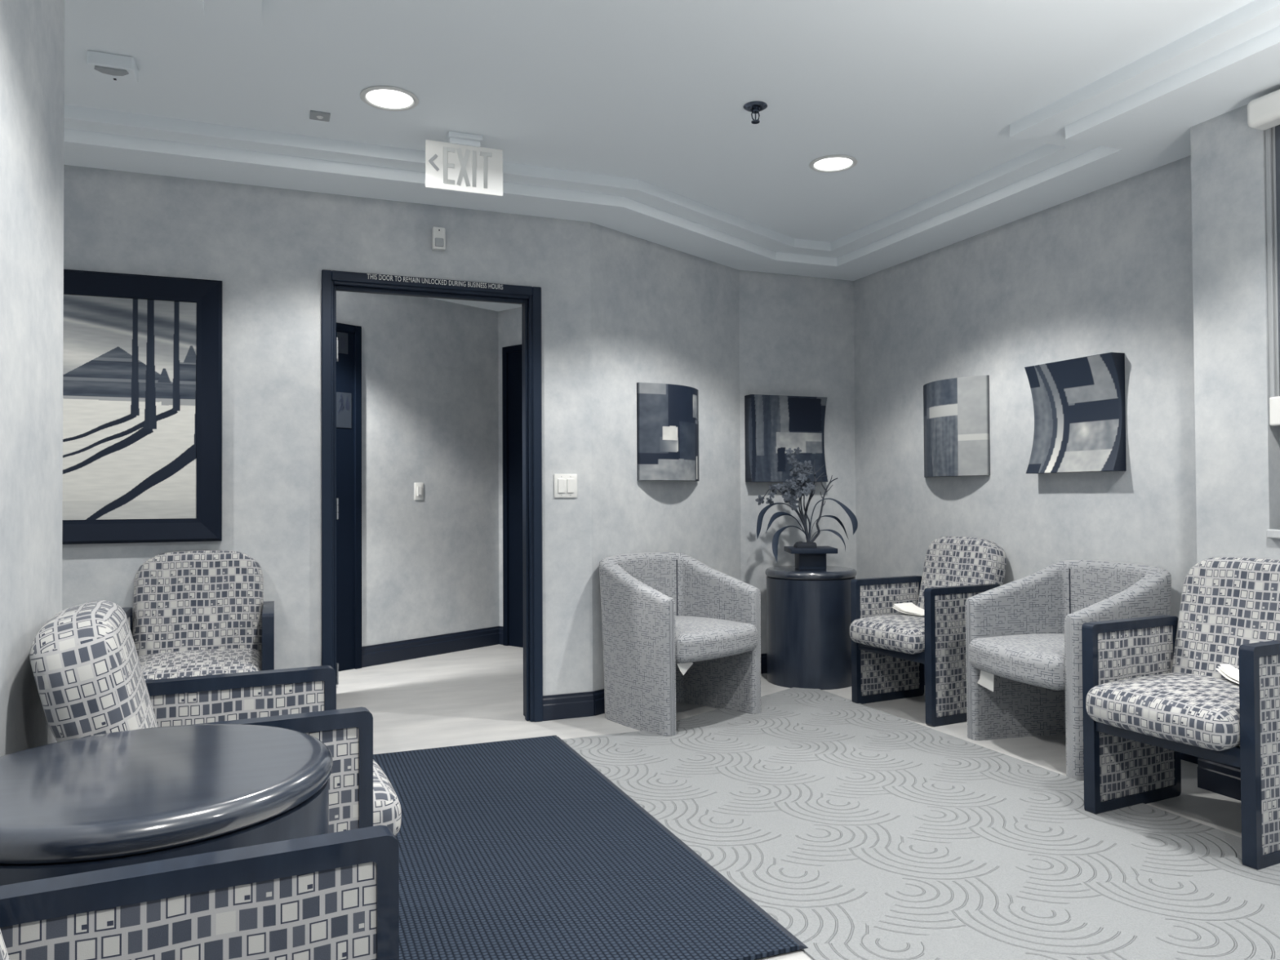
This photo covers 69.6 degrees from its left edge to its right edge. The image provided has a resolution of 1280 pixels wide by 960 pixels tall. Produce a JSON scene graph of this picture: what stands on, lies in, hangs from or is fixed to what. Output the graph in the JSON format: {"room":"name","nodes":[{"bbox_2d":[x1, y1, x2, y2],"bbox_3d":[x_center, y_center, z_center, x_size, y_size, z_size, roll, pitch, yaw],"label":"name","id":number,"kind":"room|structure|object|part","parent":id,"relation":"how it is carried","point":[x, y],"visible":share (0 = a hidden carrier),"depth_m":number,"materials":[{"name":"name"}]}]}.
{"room":"waiting room","nodes":[
{"label":"waiting room","id":0,"kind":"room"},
{"bbox_2d":[0,0,64,756],"bbox_3d":[-1.343,-0.211,-0.233,1.730,2.600,4.550,0,-1,-22],"label":"wall","id":1,"kind":"structure","parent":0,"point":[32,32],"depth_m":1.90,"materials":[{"name":"paint"}]},
{"bbox_2d":[62,164,592,695],"bbox_3d":[-1.962,-0.141,3.937,3.658,2.600,0.120,0,-1,-22],"label":"wall","id":2,"kind":"structure","parent":0,"point":[269,248],"depth_m":4.05,"materials":[{"name":"paint"}]},
{"bbox_2d":[62,269,222,544],"bbox_3d":[-2.429,-0.296,3.668,1.392,1.109,0.040,0,-1,-22],"label":"framed landscape painting","id":3,"kind":"object","parent":2,"relation":"attached to","point":[142,354],"visible":0.73,"depth_m":3.81,"materials":[{"name":"paint"}]},
{"bbox_2d":[336,340,338,688],"bbox_3d":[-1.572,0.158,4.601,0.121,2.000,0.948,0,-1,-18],"label":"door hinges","id":4,"kind":"structure","parent":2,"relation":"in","point":[337,499],"depth_m":4.24,"materials":[{"name":"blue paint"}]},
{"bbox_2d":[321,269,542,722],"bbox_3d":[-0.967,0.114,4.325,1.005,2.092,0.163,0,-1,-22],"label":"trim","id":5,"kind":"structure","parent":2,"relation":"attached to","point":[530,297],"depth_m":4.39,"materials":[{"name":"blue paint"}]},
{"bbox_2d":[431,226,445,250],"bbox_3d":[-0.934,-1.120,4.276,0.058,0.102,0.042,0,-1,-22],"label":"sensor","id":6,"kind":"object","parent":2,"relation":"attached to","point":[438,234],"visible":1,"depth_m":4.26,"materials":[{"name":"white plastic"}]},
{"bbox_2d":[554,474,577,497],"bbox_3d":[-0.362,0.029,4.498,0.116,0.115,0.012,0,-1,-22],"label":"light switch","id":7,"kind":"object","parent":2,"relation":"attached to","point":[565,485],"visible":1,"depth_m":4.50,"materials":[{"name":"white plastic"}]},
{"bbox_2d":[542,691,594,720],"bbox_3d":[-0.349,1.100,4.481,0.258,0.118,0.016,0,-1,-22],"label":"baseboard","id":8,"kind":"structure","parent":2,"relation":"attached to","point":[580,704],"depth_m":4.47,"materials":[{"name":"blue"}]},
{"bbox_2d":[336,290,498,646],"bbox_3d":[-1.834,-0.110,5.893,0.120,2.600,2.595,-1,-1,40],"label":"wall","id":9,"kind":"structure","parent":0,"point":[430,402],"depth_m":6.27,"materials":[{"name":"paint"}]},
{"bbox_2d":[336,322,361,671],"bbox_3d":[-2.043,0.103,5.518,0.030,2.165,0.845,-1,-1,40],"label":"door","id":10,"kind":"structure","parent":9,"relation":"in","point":[348,365],"depth_m":5.78,"materials":[{"name":"blue"}]},
{"bbox_2d":[414,482,423,499],"bbox_3d":[-1.488,0.076,6.204,0.014,0.115,0.072,-1,-1,40],"label":"light switch","id":11,"kind":"object","parent":9,"relation":"attached to","point":[419,486],"visible":1,"depth_m":6.20,"materials":[{"name":"white plastic"}]},
{"bbox_2d":[361,626,498,667],"bbox_3d":[-1.399,1.129,6.285,0.016,0.130,1.175,-1,-1,40],"label":"baseboard","id":12,"kind":"structure","parent":9,"relation":"attached to","point":[405,650],"depth_m":6.23,"materials":[{"name":"blue"}]},
{"bbox_2d":[497,306,521,626],"bbox_3d":[-0.268,-0.114,6.205,1.900,2.600,0.120,-1,-1,40],"label":"wall","id":13,"kind":"structure","parent":0,"point":[509,321],"depth_m":6.74,"materials":[{"name":"paint"}]},
{"bbox_2d":[498,626,502,644],"bbox_3d":[-1.008,1.134,6.713,0.075,0.130,0.016,-1,-1,40],"label":"baseboard","id":14,"kind":"structure","parent":13,"relation":"attached to","point":[500,628],"depth_m":6.71,"materials":[{"name":"blue"}]},
{"bbox_2d":[502,344,523,647],"bbox_3d":[-0.629,0.109,6.390,0.950,2.165,0.050,-1,-1,40],"label":"door","id":15,"kind":"structure","parent":13,"relation":"in","point":[512,380],"depth_m":6.64,"materials":[{"name":"blue"}]},
{"bbox_2d":[590,222,741,691],"bbox_3d":[0.132,-0.134,5.093,0.146,2.600,1.333,-1,-1,40],"label":"wall","id":16,"kind":"structure","parent":0,"point":[660,314],"depth_m":4.97,"materials":[{"name":"paint"}]},
{"bbox_2d":[593,688,604,715],"bbox_3d":[0.195,1.106,5.026,0.016,0.118,1.301,-1,-1,40],"label":"baseboard","id":17,"kind":"structure","parent":16,"relation":"attached to","point":[598,695],"depth_m":4.55,"materials":[{"name":"blue"}]},
{"bbox_2d":[636,382,698,480],"bbox_3d":[0.190,-0.252,4.984,0.103,0.512,0.517,-1,-1,40],"label":"abstract painting","id":18,"kind":"object","parent":16,"relation":"attached to","point":[668,414],"visible":1,"depth_m":4.87,"materials":[{"name":"paint"}]},
{"bbox_2d":[63,0,1279,311],"bbox_3d":[-0.432,-1.358,2.759,5.630,0.100,9.400,0,-1,-22],"label":"ceiling","id":19,"kind":"structure","parent":0,"point":[960,120],"depth_m":3.39,"materials":[{"name":"white paint"}]},
{"bbox_2d":[86,50,137,83],"bbox_3d":[-1.753,-1.370,3.063,0.136,0.052,0.110,0,-1,-22],"label":"fire alarm","id":20,"kind":"object","parent":19,"relation":"attached to","point":[100,64],"visible":1,"depth_m":3.03,"materials":[{"name":"white paint"}]},
{"bbox_2d":[309,110,330,121],"bbox_3d":[-1.221,-1.385,3.511,0.072,0.014,0.072,0,-1,-22],"label":"ceiling sensor","id":21,"kind":"object","parent":19,"relation":"attached to","point":[314,115],"visible":1,"depth_m":3.50,"materials":[{"name":"grey plastic"}]},
{"bbox_2d":[360,85,418,111],"bbox_3d":[-0.915,-1.392,3.364,0.208,0.008,0.208,0,-1,-22],"label":"recessed light","id":22,"kind":"object","parent":19,"relation":"in","point":[388,98],"visible":1,"depth_m":3.36,"materials":[{"name":"white plastic"}]},
{"bbox_2d":[366,89,413,108],"bbox_3d":[-0.915,-1.393,3.364,0.166,0.004,0.166,-1,-1,35],"label":"diffuser","id":23,"kind":"object","parent":22,"relation":"attached to","point":[378,99],"depth_m":3.36,"materials":[{"name":"white"}]},
{"bbox_2d":[425,131,502,195],"bbox_3d":[-0.709,-1.279,3.724,0.312,0.225,0.070,0,-1,-22],"label":"exit sign","id":24,"kind":"object","parent":19,"relation":"hanging from","point":[459,164],"visible":1,"depth_m":3.71,"materials":[{"name":"white paint"}]},
{"bbox_2d":[743,101,767,124],"bbox_3d":[0.433,-1.371,3.452,0.090,0.062,0.090,0,-1,-22],"label":"sprinkler head","id":25,"kind":"object","parent":19,"relation":"attached to","point":[755,107],"visible":1,"depth_m":3.44},
{"bbox_2d":[808,155,857,173],"bbox_3d":[0.850,-1.391,4.054,0.208,0.008,0.208,0,-1,-22],"label":"recessed light","id":26,"kind":"object","parent":19,"relation":"in","point":[830,163],"visible":1,"depth_m":4.05,"materials":[{"name":"white"}]},
{"bbox_2d":[813,157,852,170],"bbox_3d":[0.850,-1.392,4.054,0.166,0.004,0.166,-1,-1,12],"label":"diffuser","id":27,"kind":"object","parent":26,"relation":"attached to","point":[820,163],"depth_m":4.05,"materials":[{"name":"white"}]},
{"bbox_2d":[336,644,1241,959],"bbox_3d":[-0.348,1.179,2.638,6.100,0.100,9.600,0,-1,-22],"label":"floor","id":28,"kind":"structure","parent":0,"point":[475,695],"depth_m":4.54,"materials":[{"name":"beige tile"}]},
{"bbox_2d":[0,724,333,885],"bbox_3d":[-0.795,0.785,1.465,0.582,0.656,0.582,0,-1,-22],"label":"table","id":29,"kind":"object","parent":28,"relation":"on","point":[95,802],"visible":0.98,"depth_m":1.35,"materials":[{"name":"laminate"}]},
{"bbox_2d":[121,550,274,679],"bbox_3d":[-1.764,0.724,3.654,0.580,0.860,0.705,0,-1,-22],"label":"armchair","id":30,"kind":"object","parent":28,"relation":"on","point":[197,612],"visible":0.64,"depth_m":3.78,"materials":[{"name":"fabric"}]},
{"bbox_3d":[-2.001,0.833,3.524,0.043,0.640,0.475,0,-1,-22],"label":"frame","id":31,"kind":"part","parent":30,"relation":"part of","materials":[{"name":"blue wood"}]},
{"bbox_3d":[-1.739,0.755,3.591,0.490,0.140,0.572,0,-1,-22],"label":"seat","id":32,"kind":"part","parent":30,"relation":"part of","materials":[{"name":"fabric"}]},
{"bbox_3d":[-1.502,0.834,3.722,0.043,0.640,0.475,0,-1,-22],"label":"frame","id":33,"kind":"part","parent":30,"relation":"part of","materials":[{"name":"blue wood"}]},
{"bbox_2d":[0,825,399,959],"bbox_3d":[-0.449,0.672,0.871,0.705,0.860,0.580,0,-1,-26],"label":"armchair","id":34,"kind":"object","parent":28,"relation":"on","point":[332,895],"visible":1,"depth_m":1.13,"materials":[{"name":"fabric"}]},
{"bbox_3d":[-0.657,0.480,0.773,0.243,0.478,0.494,0,-1,-26],"label":"backrest","id":35,"kind":"part","parent":34,"relation":"part of","materials":[{"name":"fabric"}]},
{"bbox_3d":[-0.539,0.782,1.124,0.425,0.574,0.033,0,-1,-26],"label":"panel","id":36,"kind":"part","parent":34,"relation":"part of","materials":[{"name":"fabric"}]},
{"bbox_2d":[29,600,401,836],"bbox_3d":[-0.923,0.693,2.054,0.705,0.860,0.580,0,-1,-26],"label":"armchair","id":37,"kind":"object","parent":28,"relation":"on","point":[88,674],"visible":0.37,"depth_m":1.89,"materials":[{"name":"multicoloured fabric"}]},
{"bbox_3d":[-1.131,0.502,1.955,0.243,0.478,0.494,0,-1,-26],"label":"backrest","id":38,"kind":"part","parent":37,"relation":"part of","materials":[{"name":"fabric"}]},
{"bbox_3d":[-1.013,0.803,2.307,0.425,0.574,0.033,0,-1,-26],"label":"panel","id":39,"kind":"part","parent":37,"relation":"part of","materials":[{"name":"fabric"}]},
{"bbox_3d":[-1.013,0.808,2.307,0.475,0.640,0.043,0,-1,-26],"label":"frame","id":40,"kind":"part","parent":37,"relation":"part of","materials":[{"name":"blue wood"}]},
{"bbox_3d":[-0.776,0.799,1.825,0.475,0.640,0.043,0,-1,-26],"label":"frame","id":41,"kind":"part","parent":37,"relation":"part of","materials":[{"name":"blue wood"}]},
{"bbox_3d":[-0.776,0.794,1.825,0.425,0.574,0.033,0,-1,-26],"label":"panel","id":42,"kind":"part","parent":37,"relation":"part of","materials":[{"name":"fabric"}]},
{"bbox_3d":[-0.863,0.726,2.083,0.572,0.140,0.490,0,-1,-26],"label":"seat","id":43,"kind":"part","parent":37,"relation":"part of","materials":[{"name":"fabric"}]},
{"bbox_2d":[373,735,808,959],"bbox_3d":[-0.510,1.124,2.948,1.132,0.010,2.084,0,-1,-22],"label":"floor mat","id":44,"kind":"object","parent":28,"relation":"on","point":[519,849],"visible":0.65,"depth_m":2.62,"materials":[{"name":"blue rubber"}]},
{"bbox_2d":[764,565,856,689],"bbox_3d":[0.994,0.840,5.356,0.524,0.650,0.524,0,-1,-22],"label":"table","id":45,"kind":"object","parent":28,"relation":"on","point":[809,640],"visible":0.91,"depth_m":5.13,"materials":[{"name":"laminate"}]},
{"bbox_2d":[755,447,857,569],"bbox_3d":[0.953,0.161,5.303,0.579,0.705,0.333,0,-1,0],"label":"flower arrangement","id":46,"kind":"object","parent":45,"relation":"on","point":[808,556],"visible":1,"depth_m":5.28,"materials":[{"name":"blue plant"}]},
{"bbox_3d":[0.699,0.117,5.362,0.059,0.061,0.015,0,-1,-21],"label":"flower","id":47,"kind":"part","parent":46,"relation":"part of","materials":[{"name":"grey plant"}]},
{"bbox_3d":[0.747,0.126,5.299,0.055,0.049,0.024,0,-1,-25],"label":"flower","id":48,"kind":"part","parent":46,"relation":"part of","materials":[{"name":"grey plant"}]},
{"bbox_3d":[0.752,0.085,5.260,0.041,0.039,0.010,0,-1,0],"label":"flower","id":49,"kind":"part","parent":46,"relation":"part of","materials":[{"name":"grey plant"}]},
{"bbox_3d":[0.764,0.042,5.316,0.041,0.039,0.016,0,-1,-13],"label":"flower","id":50,"kind":"part","parent":46,"relation":"part of","materials":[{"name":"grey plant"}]},
{"bbox_3d":[0.799,0.042,5.331,0.046,0.046,0.020,0,-1,0],"label":"flower","id":51,"kind":"part","parent":46,"relation":"part of","materials":[{"name":"grey plant"}]},
{"bbox_3d":[0.834,0.042,5.352,0.054,0.050,0.026,0,-1,9],"label":"flower","id":52,"kind":"part","parent":46,"relation":"part of","materials":[{"name":"grey plant"}]},
{"bbox_3d":[0.832,0.199,5.288,0.310,0.330,0.020,0,-1,-18],"label":"flower stem","id":53,"kind":"part","parent":46,"relation":"part of","materials":[{"name":"grey"}]},
{"bbox_3d":[0.855,0.071,5.372,0.061,0.059,0.018,-1,-1,14],"label":"flower","id":54,"kind":"part","parent":46,"relation":"part of","materials":[{"name":"grey plant"}]},
{"bbox_3d":[0.838,0.096,5.266,0.054,0.053,0.011,-1,-1,17],"label":"flower","id":55,"kind":"part","parent":46,"relation":"part of","materials":[{"name":"grey plant"}]},
{"bbox_3d":[0.844,0.020,5.264,0.054,0.050,0.022,-1,-1,11],"label":"flower","id":56,"kind":"part","parent":46,"relation":"part of","materials":[{"name":"grey plant"}]},
{"bbox_3d":[0.856,0.101,5.302,0.068,0.062,0.027,0,-1,-11],"label":"flower","id":57,"kind":"part","parent":46,"relation":"part of","materials":[{"name":"grey plant"}]},
{"bbox_3d":[0.861,-0.162,5.298,0.047,0.047,0.014,-1,-1,24],"label":"flower","id":58,"kind":"part","parent":46,"relation":"part of","materials":[{"name":"grey plant"}]},
{"bbox_3d":[0.867,0.027,5.283,0.061,0.060,0.013,0,-1,-3],"label":"flower","id":59,"kind":"part","parent":46,"relation":"part of","materials":[{"name":"grey plant"}]},
{"bbox_3d":[0.868,-0.115,5.257,0.060,0.059,0.024,0,-1,0],"label":"flower","id":60,"kind":"part","parent":46,"relation":"part of","materials":[{"name":"grey plant"}]},
{"bbox_3d":[0.883,0.051,5.305,0.058,0.059,0.025,0,-1,0],"label":"flower","id":61,"kind":"part","parent":46,"relation":"part of","materials":[{"name":"grey plant"}]},
{"bbox_3d":[0.880,0.121,5.271,0.060,0.058,0.024,-1,-1,15],"label":"flower","id":62,"kind":"part","parent":46,"relation":"part of","materials":[{"name":"grey plant"}]},
{"bbox_3d":[0.903,-0.045,5.387,0.059,0.058,0.024,-1,-1,20],"label":"flower","id":63,"kind":"part","parent":46,"relation":"part of","materials":[{"name":"grey plant"}]},
{"bbox_3d":[0.885,0.153,5.272,0.048,0.046,0.013,-1,-1,17],"label":"flower","id":64,"kind":"part","parent":46,"relation":"part of","materials":[{"name":"grey plant"}]},
{"bbox_3d":[0.896,0.011,5.327,0.049,0.053,0.031,0,-1,0],"label":"flower","id":65,"kind":"part","parent":46,"relation":"part of","materials":[{"name":"grey plant"}]},
{"bbox_3d":[0.894,-0.094,5.311,0.053,0.053,0.019,0,-1,-18],"label":"flower","id":66,"kind":"part","parent":46,"relation":"part of","materials":[{"name":"grey plant"}]},
{"bbox_3d":[0.913,-0.168,5.328,0.047,0.045,0.019,0,-1,5],"label":"flower","id":67,"kind":"part","parent":46,"relation":"part of","materials":[{"name":"grey plant"}]},
{"bbox_3d":[0.914,0.055,5.308,0.068,0.065,0.022,0,-1,-19],"label":"flower","id":68,"kind":"part","parent":46,"relation":"part of","materials":[{"name":"grey plant"}]},
{"bbox_3d":[0.919,0.082,5.300,0.055,0.050,0.021,-1,-1,24],"label":"flower","id":69,"kind":"part","parent":46,"relation":"part of","materials":[{"name":"grey plant"}]},
{"bbox_3d":[0.930,-0.046,5.299,0.068,0.062,0.029,-1,-1,29],"label":"flower","id":70,"kind":"part","parent":46,"relation":"part of","materials":[{"name":"grey plant"}]},
{"bbox_3d":[0.930,-0.011,5.275,0.061,0.059,0.016,0,-1,-5],"label":"flower","id":71,"kind":"part","parent":46,"relation":"part of","materials":[{"name":"grey plant"}]},
{"bbox_3d":[0.941,-0.068,5.337,0.074,0.074,0.016,0,-1,-27],"label":"flower","id":72,"kind":"part","parent":46,"relation":"part of","materials":[{"name":"grey plant"}]},
{"bbox_3d":[0.935,0.120,5.328,0.094,0.486,0.019,0,-1,-10],"label":"flower stem","id":73,"kind":"part","parent":46,"relation":"part of","materials":[{"name":"grey plant"}]},
{"bbox_3d":[0.955,0.225,5.342,0.068,0.278,0.016,0,-1,9],"label":"flower stem","id":74,"kind":"part","parent":46,"relation":"part of","materials":[{"name":"grey"}]},
{"bbox_3d":[0.948,0.064,5.255,0.061,0.057,0.021,0,-1,-12],"label":"flower","id":75,"kind":"part","parent":46,"relation":"part of","materials":[{"name":"grey plant"}]},
{"bbox_3d":[0.958,-0.087,5.260,0.055,0.052,0.016,-1,-1,27],"label":"flower","id":76,"kind":"part","parent":46,"relation":"part of","materials":[{"name":"grey plant"}]},
{"bbox_3d":[0.963,-0.053,5.271,0.060,0.061,0.014,-1,-1,28],"label":"flower","id":77,"kind":"part","parent":46,"relation":"part of","materials":[{"name":"grey plant"}]},
{"bbox_3d":[0.972,0.016,5.313,0.053,0.052,0.021,0,-1,4],"label":"flower","id":78,"kind":"part","parent":46,"relation":"part of","materials":[{"name":"grey plant"}]},
{"bbox_3d":[0.988,0.039,5.302,0.048,0.043,0.024,0,-1,0],"label":"flower","id":79,"kind":"part","parent":46,"relation":"part of","materials":[{"name":"grey plant"}]},
{"bbox_2d":[562,687,1279,959],"bbox_3d":[1.272,1.110,2.168,1.635,0.006,5.930,0,-1,-22],"label":"floor","id":80,"kind":"structure","parent":28,"relation":"on","point":[866,833],"depth_m":2.83,"materials":[{"name":"grey carpet"}]},
{"bbox_2d":[599,551,760,736],"bbox_3d":[0.186,0.763,4.520,0.676,0.786,0.653,1,-1,-43],"label":"tub chair","id":81,"kind":"object","parent":80,"relation":"on","point":[677,628],"visible":1,"depth_m":4.41,"materials":[{"name":"fabric"}]},
{"bbox_3d":[0.217,0.759,4.487,0.544,0.152,0.562,1,-1,-43],"label":"seat","id":82,"kind":"part","parent":81,"relation":"part of","materials":[{"name":"fabric"}]},
{"bbox_2d":[849,536,1006,726],"bbox_3d":[1.454,0.721,4.642,0.684,0.860,0.563,0,-1,-27],"label":"armchair","id":83,"kind":"object","parent":28,"relation":"on","point":[891,647],"visible":0.8,"depth_m":4.58,"materials":[{"name":"fabric"}]},
{"bbox_3d":[1.309,0.836,4.858,0.461,0.640,0.042,0,-1,-27],"label":"frame","id":84,"kind":"part","parent":83,"relation":"part of","materials":[{"name":"blue wood"}]},
{"bbox_3d":[1.397,0.753,4.612,0.555,0.140,0.475,0,-1,-27],"label":"seat","id":85,"kind":"part","parent":83,"relation":"part of","materials":[{"name":"fabric"}]},
{"bbox_3d":[1.309,0.831,4.858,0.412,0.574,0.032,0,-1,-27],"label":"panel","id":86,"kind":"part","parent":83,"relation":"part of","materials":[{"name":"fabric"}]},
{"bbox_3d":[1.240,0.839,4.530,0.027,0.057,0.479,0,-1,-27],"label":"rail","id":87,"kind":"part","parent":83,"relation":"part of","materials":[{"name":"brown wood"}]},
{"bbox_2d":[892,602,924,615],"bbox_3d":[1.415,0.658,4.703,0.150,0.038,0.200,0,-1,-30],"label":"magazine","id":88,"kind":"object","parent":83,"relation":"on","point":[910,608],"visible":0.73,"depth_m":4.73,"materials":[{"name":"white paper"}]},
{"bbox_3d":[1.547,0.822,4.395,0.412,0.574,0.032,0,-1,-27],"label":"panel","id":89,"kind":"part","parent":83,"relation":"part of","materials":[{"name":"fabric"}]},
{"bbox_3d":[1.652,0.531,4.747,0.236,0.478,0.479,0,-1,-27],"label":"backrest","id":90,"kind":"part","parent":83,"relation":"part of","materials":[{"name":"fabric"}]},
{"bbox_3d":[1.547,0.827,4.395,0.461,0.640,0.042,0,-1,-27],"label":"frame","id":91,"kind":"part","parent":83,"relation":"part of","materials":[{"name":"blue wood"}]},
{"bbox_2d":[964,560,1171,780],"bbox_3d":[1.788,0.744,3.857,0.653,0.786,0.676,0,-1,-17],"label":"tub chair","id":92,"kind":"object","parent":28,"relation":"on","point":[1024,655],"visible":0.7,"depth_m":4.04,"materials":[{"name":"grey fabric"}]},
{"bbox_3d":[1.745,0.740,3.844,0.562,0.152,0.544,0,-1,-17],"label":"seat","id":93,"kind":"part","parent":92,"relation":"part of","materials":[{"name":"fabric"}]},
{"bbox_2d":[1081,556,1279,870],"bbox_3d":[1.860,0.692,2.993,0.680,0.860,0.560,0,-1,-27],"label":"armchair","id":94,"kind":"object","parent":28,"relation":"on","point":[1154,691],"visible":1,"depth_m":3.04,"materials":[{"name":"fabric"}]},
{"bbox_3d":[1.717,0.807,3.210,0.458,0.640,0.042,0,-1,-27],"label":"frame","id":95,"kind":"part","parent":94,"relation":"part of","materials":[{"name":"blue wood"}]},
{"bbox_3d":[1.717,0.802,3.210,0.410,0.574,0.032,0,-1,-27],"label":"panel","id":96,"kind":"part","parent":94,"relation":"part of","materials":[{"name":"fabric"}]},
{"bbox_3d":[1.802,0.725,2.964,0.552,0.140,0.473,0,-1,-27],"label":"seat","id":97,"kind":"part","parent":94,"relation":"part of","materials":[{"name":"fabric"}]},
{"bbox_3d":[1.646,0.810,2.884,0.027,0.057,0.477,0,-1,-27],"label":"rail","id":98,"kind":"part","parent":94,"relation":"part of","materials":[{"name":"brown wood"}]},
{"bbox_3d":[2.058,0.502,3.096,0.235,0.478,0.477,0,-1,-27],"label":"backrest","id":99,"kind":"part","parent":94,"relation":"part of","materials":[{"name":"fabric"}]},
{"bbox_2d":[1216,664,1239,684],"bbox_3d":[1.978,0.629,2.958,0.150,0.035,0.200,0,-1,8],"label":"magazine","id":100,"kind":"object","parent":94,"relation":"on","point":[1230,673],"visible":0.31,"depth_m":3.02,"materials":[{"name":"white paper"}]},
{"bbox_3d":[1.950,0.798,2.747,0.458,0.640,0.042,0,-1,-27],"label":"frame","id":101,"kind":"part","parent":94,"relation":"part of","materials":[{"name":"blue wood"}]},
{"bbox_3d":[1.950,0.793,2.747,0.410,0.574,0.032,0,-1,-27],"label":"panel","id":102,"kind":"part","parent":94,"relation":"part of","materials":[{"name":"fabric"}]},
{"bbox_2d":[738,270,856,653],"bbox_3d":[1.006,-0.128,5.771,0.973,2.600,0.120,0,-1,-22],"label":"wall","id":103,"kind":"structure","parent":0,"point":[797,332],"depth_m":5.71,"materials":[{"name":"paint"}]},
{"bbox_2d":[760,653,767,674],"bbox_3d":[0.996,1.111,5.671,0.823,0.118,0.016,0,-1,-22],"label":"baseboard","id":104,"kind":"structure","parent":103,"relation":"attached to","point":[763,656],"depth_m":5.57,"materials":[{"name":"blue"}]},
{"bbox_2d":[744,394,827,482],"bbox_3d":[0.895,-0.249,5.619,0.530,0.522,0.085,0,-1,-22],"label":"abstract painting","id":105,"kind":"object","parent":103,"relation":"attached to","point":[774,424],"visible":0.84,"depth_m":5.59,"materials":[{"name":"paint"}]},
{"bbox_2d":[853,155,1197,618],"bbox_3d":[1.908,-0.151,4.653,0.120,2.600,2.625,0,-1,-22],"label":"wall","id":106,"kind":"structure","parent":0,"point":[1108,268],"depth_m":4.46,"materials":[{"name":"paint"}]},
{"bbox_2d":[923,374,990,477],"bbox_3d":[1.665,-0.278,4.964,0.103,0.518,0.498,0,-1,-22],"label":"abstract painting","id":107,"kind":"object","parent":106,"relation":"attached to","point":[957,429],"visible":1,"depth_m":4.85,"materials":[{"name":"paint"}]},
{"bbox_2d":[924,663,1198,764],"bbox_3d":[1.834,1.090,4.654,0.016,0.118,2.525,0,-1,-22],"label":"baseboard","id":108,"kind":"structure","parent":106,"relation":"attached to","point":[1190,758],"depth_m":3.70,"materials":[{"name":"blue"}]},
{"bbox_2d":[1024,351,1126,473],"bbox_3d":[1.978,-0.291,4.209,0.078,0.512,0.495,0,-1,-22],"label":"abstract painting","id":109,"kind":"object","parent":106,"relation":"attached to","point":[1079,406],"visible":1,"depth_m":4.17,"materials":[{"name":"paint"}]},
{"bbox_2d":[1190,103,1279,746],"bbox_3d":[2.989,-0.210,1.408,0.265,2.600,4.405,0,-1,-22],"label":"wall","id":110,"kind":"structure","parent":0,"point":[1237,447],"depth_m":3.27,"materials":[{"name":"paint"}]},
{"bbox_2d":[1197,757,1240,800],"bbox_3d":[2.866,1.031,1.336,0.016,0.118,4.405,0,-1,-22],"label":"baseboard","id":111,"kind":"structure","parent":110,"relation":"attached to","point":[1220,778],"depth_m":3.30,"materials":[{"name":"blue"}]},
{"bbox_2d":[1247,88,1279,426],"bbox_3d":[2.464,-0.754,2.318,0.144,1.107,1.810,0,-1,-22],"label":"roller shade","id":112,"kind":"object","parent":110,"relation":"attached to","point":[1263,112],"visible":1,"depth_m":3.15,"materials":[{"name":"white fabric"}]},
{"bbox_3d":[2.486,-0.249,2.372,0.036,0.099,1.702,0,-1,-22],"label":"rail","id":113,"kind":"part","parent":112,"relation":"part of","materials":[{"name":"white plastic"}]},
{"bbox_2d":[1266,528,1279,538],"bbox_3d":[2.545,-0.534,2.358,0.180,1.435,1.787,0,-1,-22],"label":"window sill","id":114,"kind":"structure","parent":110,"relation":"attached to","point":[1270,533],"depth_m":3.12,"materials":[{"name":"grey plastic"}]}
]}

